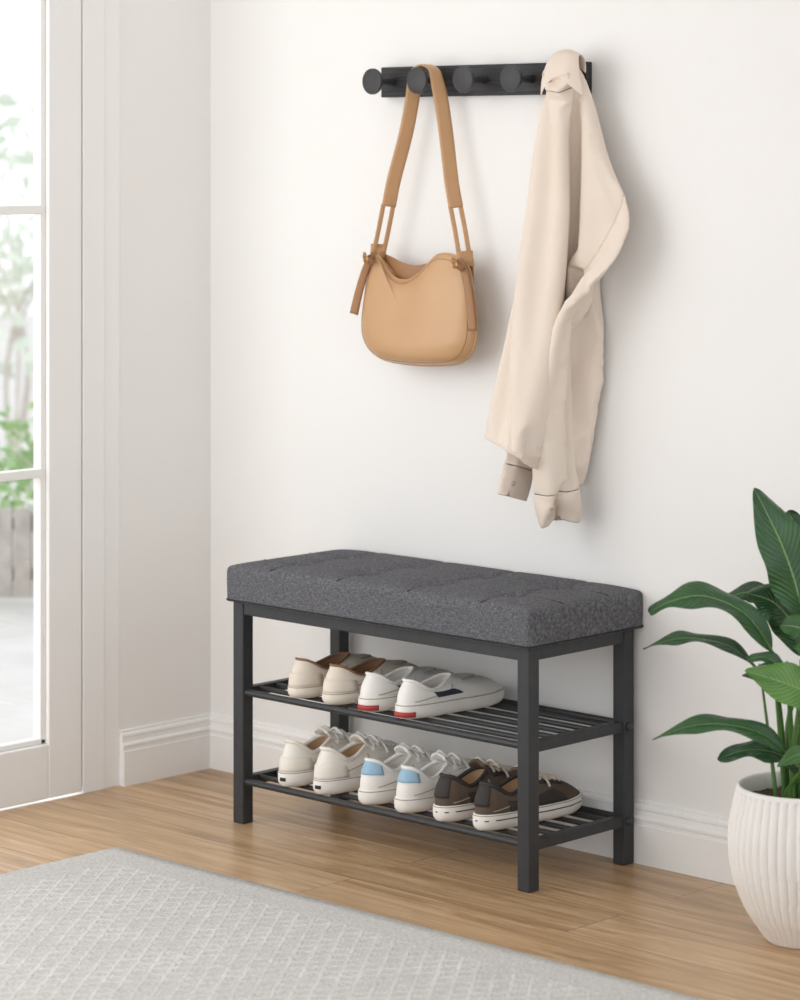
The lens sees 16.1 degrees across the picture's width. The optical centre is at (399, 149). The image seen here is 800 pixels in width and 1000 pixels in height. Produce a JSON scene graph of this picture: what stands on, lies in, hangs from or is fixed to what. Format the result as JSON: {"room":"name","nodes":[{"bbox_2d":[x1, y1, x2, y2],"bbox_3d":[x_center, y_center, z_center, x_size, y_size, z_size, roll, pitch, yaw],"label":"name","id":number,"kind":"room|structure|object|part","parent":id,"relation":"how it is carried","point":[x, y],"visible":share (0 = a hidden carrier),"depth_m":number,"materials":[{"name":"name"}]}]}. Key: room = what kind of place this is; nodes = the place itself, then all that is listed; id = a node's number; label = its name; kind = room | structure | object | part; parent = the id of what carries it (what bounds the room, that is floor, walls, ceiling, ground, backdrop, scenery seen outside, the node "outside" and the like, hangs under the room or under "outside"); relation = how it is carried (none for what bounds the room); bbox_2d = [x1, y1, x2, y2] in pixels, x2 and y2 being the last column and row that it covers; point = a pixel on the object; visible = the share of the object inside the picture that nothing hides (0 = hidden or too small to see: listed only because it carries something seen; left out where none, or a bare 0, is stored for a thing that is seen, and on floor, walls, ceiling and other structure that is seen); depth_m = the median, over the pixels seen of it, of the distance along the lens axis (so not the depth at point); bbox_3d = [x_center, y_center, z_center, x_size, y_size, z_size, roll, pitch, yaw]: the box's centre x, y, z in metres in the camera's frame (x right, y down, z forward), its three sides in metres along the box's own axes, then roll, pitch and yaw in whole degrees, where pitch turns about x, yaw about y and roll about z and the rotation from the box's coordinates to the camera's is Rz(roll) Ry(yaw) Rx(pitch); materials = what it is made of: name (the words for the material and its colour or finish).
{"room":"home entryway","nodes":[
{"label":"home entryway","id":0,"kind":"room"},
{"bbox_2d":[38,0,209,802],"bbox_3d":[-2.268,0.030,4.146,0.188,2.660,5.212,0,0,44],"label":"wall","id":1,"kind":"structure","parent":0,"point":[165,44],"depth_m":5.87,"materials":[{"name":"paint"}]},
{"bbox_2d":[0,0,80,808],"bbox_3d":[-0.985,0.228,5.379,0.040,2.136,0.949,0,0,44],"label":"door","id":2,"kind":"structure","parent":1,"relation":"in","point":[45,765],"depth_m":5.66,"materials":[{"name":"white paint"}]},
{"bbox_3d":[-0.985,1.242,5.379,0.040,0.109,0.777,0,0,44],"label":"rail","id":3,"kind":"part","parent":2,"relation":"part of","materials":[{"name":"white paint"}]},
{"bbox_2d":[80,0,119,792],"bbox_3d":[-1.289,0.200,5.076,0.063,2.200,2.010,0,0,44],"label":"trim","id":4,"kind":"structure","parent":1,"relation":"attached to","point":[100,19],"depth_m":5.75,"materials":[{"name":"white paint"}]},
{"bbox_2d":[119,713,209,786],"bbox_3d":[-0.481,1.244,5.868,0.015,0.113,0.252,0,0,44],"label":"baseboard","id":5,"kind":"structure","parent":1,"relation":"attached to","point":[170,748],"depth_m":5.86,"materials":[{"name":"white paint"}]},
{"bbox_2d":[0,768,799,999],"bbox_3d":[-0.389,1.330,2.349,5.012,0.060,5.212,0,0,44],"label":"floor","id":6,"kind":"structure","parent":0,"point":[676,932],"depth_m":5.04,"materials":[{"name":"brown wood"}]},
{"bbox_2d":[0,847,703,999],"bbox_3d":[-0.316,1.294,3.861,2.200,0.012,1.701,0,0,44],"label":"rug","id":7,"kind":"object","parent":6,"relation":"on","point":[116,923],"visible":1,"depth_m":4.55,"materials":[{"name":"white fabric"}]},
{"bbox_2d":[226,549,643,892],"bbox_3d":[0.054,1.046,5.312,0.784,0.507,0.325,0,0,44],"label":"bench","id":8,"kind":"object","parent":6,"relation":"on","point":[527,618],"visible":0.98,"depth_m":5.14,"materials":[{"name":"black metal"}]},
{"bbox_3d":[-0.303,1.086,5.466,0.028,0.428,0.028,0,0,44],"label":"leg","id":9,"kind":"part","parent":8,"relation":"part of","materials":[{"name":"black metal"}]},
{"bbox_2d":[278,724,354,786],"bbox_3d":[-0.127,1.162,5.470,0.086,0.099,0.277,0,0,39],"label":"shoe","id":10,"kind":"object","parent":8,"relation":"on","point":[297,760],"visible":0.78,"depth_m":5.39,"materials":[{"name":"beige leather"}]},
{"bbox_2d":[288,652,376,697],"bbox_3d":[-0.111,1.002,5.455,0.086,0.075,0.276,0,0,43],"label":"shoe","id":11,"kind":"object","parent":8,"relation":"on","point":[306,677],"visible":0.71,"depth_m":5.37,"materials":[{"name":"beige fabric"}]},
{"bbox_3d":[-0.121,1.086,5.657,0.028,0.428,0.028,0,0,44],"label":"leg","id":12,"kind":"part","parent":8,"relation":"part of","materials":[{"name":"black metal"}]},
{"bbox_2d":[313,731,398,794],"bbox_3d":[-0.057,1.162,5.403,0.086,0.099,0.277,0,0,39],"label":"shoe","id":13,"kind":"object","parent":8,"relation":"on","point":[335,771],"visible":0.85,"depth_m":5.33,"materials":[{"name":"beige leather"}]},
{"bbox_2d":[322,658,417,704],"bbox_3d":[-0.043,1.002,5.389,0.086,0.075,0.276,0,0,44],"label":"shoe","id":14,"kind":"object","parent":8,"relation":"on","point":[342,684],"visible":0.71,"depth_m":5.30,"materials":[{"name":"beige fabric"}]},
{"bbox_2d":[358,742,434,804],"bbox_3d":[0.028,1.164,5.322,0.086,0.095,0.276,0,0,39],"label":"shoe","id":15,"kind":"object","parent":8,"relation":"on","point":[378,781],"visible":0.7,"depth_m":5.24,"materials":[{"name":"white leather"}]},
{"bbox_2d":[358,666,454,711],"bbox_3d":[0.025,1.004,5.325,0.086,0.071,0.277,0,0,43],"label":"shoe","id":16,"kind":"object","parent":8,"relation":"on","point":[378,692],"visible":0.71,"depth_m":5.24,"materials":[{"name":"white fabric"}]},
{"bbox_2d":[394,750,471,812],"bbox_3d":[0.097,1.164,5.257,0.086,0.095,0.276,0,0,39],"label":"shoe","id":17,"kind":"object","parent":8,"relation":"on","point":[415,789],"visible":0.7,"depth_m":5.18,"materials":[{"name":"white leather"}]},
{"bbox_3d":[0.052,0.884,5.309,0.753,0.024,0.288,0,0,44],"label":"rail","id":18,"kind":"part","parent":8,"relation":"part of","materials":[{"name":"black metal"}]},
{"bbox_2d":[244,767,622,849],"bbox_3d":[0.052,1.220,5.309,0.751,0.019,0.285,0,0,44],"label":"shelf","id":19,"kind":"object","parent":8,"relation":"attached to","point":[603,820],"depth_m":5.13,"materials":[{"name":"black metal"}]},
{"bbox_2d":[244,678,622,751],"bbox_3d":[0.052,1.048,5.309,0.751,0.019,0.285,0,0,44],"label":"shelf","id":20,"kind":"object","parent":8,"relation":"attached to","point":[600,726],"depth_m":5.16,"materials":[{"name":"black metal"}]},
{"bbox_2d":[227,549,642,648],"bbox_3d":[0.054,0.832,5.312,0.781,0.078,0.322,0,0,44],"label":"seat cushion","id":21,"kind":"object","parent":8,"relation":"on","point":[428,601],"depth_m":5.16,"materials":[{"name":"grey fabric"}]},
{"bbox_2d":[394,672,503,718],"bbox_3d":[0.094,1.004,5.258,0.086,0.071,0.277,0,0,44],"label":"shoe","id":22,"kind":"object","parent":8,"relation":"on","point":[446,692],"visible":1,"depth_m":5.21,"materials":[{"name":"white fabric"}]},
{"bbox_2d":[432,756,512,821],"bbox_3d":[0.162,1.163,5.194,0.087,0.097,0.278,0,0,43],"label":"shoe","id":23,"kind":"object","parent":8,"relation":"on","point":[454,796],"visible":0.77,"depth_m":5.11,"materials":[{"name":"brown fabric"}]},
{"bbox_3d":[0.180,1.169,5.162,0.154,0.026,0.006,0,0,-43],"label":"panel","id":24,"kind":"part","parent":23,"relation":"part of","materials":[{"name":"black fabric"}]},
{"bbox_2d":[472,764,582,830],"bbox_3d":[0.233,1.163,5.126,0.087,0.097,0.278,0,0,44],"label":"shoe","id":25,"kind":"object","parent":8,"relation":"on","point":[496,806],"visible":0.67,"depth_m":5.07,"materials":[{"name":"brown fabric"}]},
{"bbox_3d":[0.251,1.169,5.094,0.154,0.026,0.006,0,0,-43],"label":"panel","id":26,"kind":"part","parent":25,"relation":"part of","materials":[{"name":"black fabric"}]},
{"bbox_3d":[0.225,1.086,4.961,0.028,0.428,0.028,0,0,44],"label":"leg","id":27,"kind":"part","parent":8,"relation":"part of","materials":[{"name":"black metal"}]},
{"bbox_3d":[0.407,1.086,5.152,0.028,0.428,0.028,0,0,44],"label":"leg","id":28,"kind":"part","parent":8,"relation":"part of","materials":[{"name":"black metal"}]},
{"bbox_2d":[643,488,799,948],"bbox_3d":[0.653,0.928,4.650,0.512,0.745,0.246,0,0,-4],"label":"potted plant","id":29,"kind":"object","parent":6,"relation":"on","point":[764,817],"visible":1,"depth_m":4.59,"materials":[{"name":"green plant"}]},
{"bbox_3d":[0.663,1.172,4.651,0.246,0.256,0.246,0,0,44],"label":"pot","id":30,"kind":"part","parent":29,"relation":"part of","materials":[{"name":"white ceramic"}]},
{"bbox_2d":[210,0,799,817],"bbox_3d":[1.396,0.030,4.353,5.200,2.660,0.150,0,0,44],"label":"wall","id":31,"kind":"structure","parent":0,"point":[319,442],"depth_m":5.40,"materials":[{"name":"paint"}]},
{"bbox_2d":[210,713,734,884],"bbox_3d":[1.407,1.244,4.228,5.012,0.113,0.015,0,0,44],"label":"baseboard","id":32,"kind":"structure","parent":31,"relation":"attached to","point":[670,838],"depth_m":5.14,"materials":[{"name":"white paint"}]},
{"bbox_2d":[362,62,591,97],"bbox_3d":[0.143,-0.134,5.390,0.542,0.060,0.081,0,0,44],"label":"coat rack","id":33,"kind":"object","parent":31,"relation":"attached to","point":[522,78],"visible":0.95,"depth_m":5.40,"materials":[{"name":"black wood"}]},
{"bbox_3d":[-0.035,-0.134,5.547,0.051,0.051,0.063,0,0,44],"label":"knob","id":34,"kind":"part","parent":33,"relation":"part of","materials":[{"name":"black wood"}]},
{"bbox_2d":[350,64,477,366],"bbox_3d":[0.033,0.126,5.461,0.331,0.583,0.072,0,0,44],"label":"handbag","id":35,"kind":"object","parent":33,"relation":"hanging from","point":[424,314],"visible":1,"depth_m":5.43,"materials":[{"name":"beige leather"}]},
{"bbox_3d":[0.048,0.255,5.470,0.255,0.112,0.003,0,0,44],"label":"panel","id":36,"kind":"part","parent":35,"relation":"part of","materials":[{"name":"beige leather"}]},
{"bbox_3d":[0.053,-0.134,5.464,0.051,0.051,0.063,0,0,44],"label":"knob","id":37,"kind":"part","parent":33,"relation":"part of","materials":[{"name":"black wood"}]},
{"bbox_3d":[0.140,-0.134,5.381,0.051,0.051,0.063,0,0,44],"label":"knob","id":38,"kind":"part","parent":33,"relation":"part of","materials":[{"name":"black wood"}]},
{"bbox_3d":[0.227,-0.134,5.298,0.051,0.051,0.063,0,0,44],"label":"knob","id":39,"kind":"part","parent":33,"relation":"part of","materials":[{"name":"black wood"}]},
{"bbox_2d":[503,50,615,530],"bbox_3d":[0.299,0.256,5.202,0.242,0.882,0.190,0,0,20],"label":"jacket","id":40,"kind":"object","parent":33,"relation":"hanging from","point":[560,381],"visible":1,"depth_m":5.16,"materials":[{"name":"beige fabric"}]},
{"label":"outside","id":41,"kind":"structure","parent":0,"visible":0},
{"bbox_2d":[0,314,37,810],"bbox_3d":[-3.460,1.410,13.022,13.800,0.100,22.000,0,0,44],"label":"patio","id":42,"kind":"structure","parent":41,"point":[16,614],"depth_m":7.84,"materials":[{"name":"white concrete"}]},
{"bbox_2d":[0,93,33,469],"bbox_3d":[-1.607,0.437,11.847,1.888,1.852,1.747,0,0,24],"label":"tree","id":43,"kind":"object","parent":42,"relation":"on","point":[13,282],"visible":0.41,"depth_m":11.84,"materials":[{"name":"green plant"}]},
{"bbox_2d":[0,508,33,597],"bbox_3d":[-1.315,1.205,8.447,5.034,0.310,0.102,0,0,2],"label":"fence","id":44,"kind":"object","parent":42,"relation":"on","point":[22,523],"visible":0.02,"depth_m":8.39,"materials":[{"name":"beige wood"}]},
{"bbox_2d":[0,402,33,531],"bbox_3d":[-1.135,1.071,9.248,0.896,0.584,0.869,0,0,44],"label":"shrub","id":45,"kind":"object","parent":42,"relation":"on","point":[23,455],"visible":0.18,"depth_m":9.16,"materials":[{"name":"green plant"}]}
]}

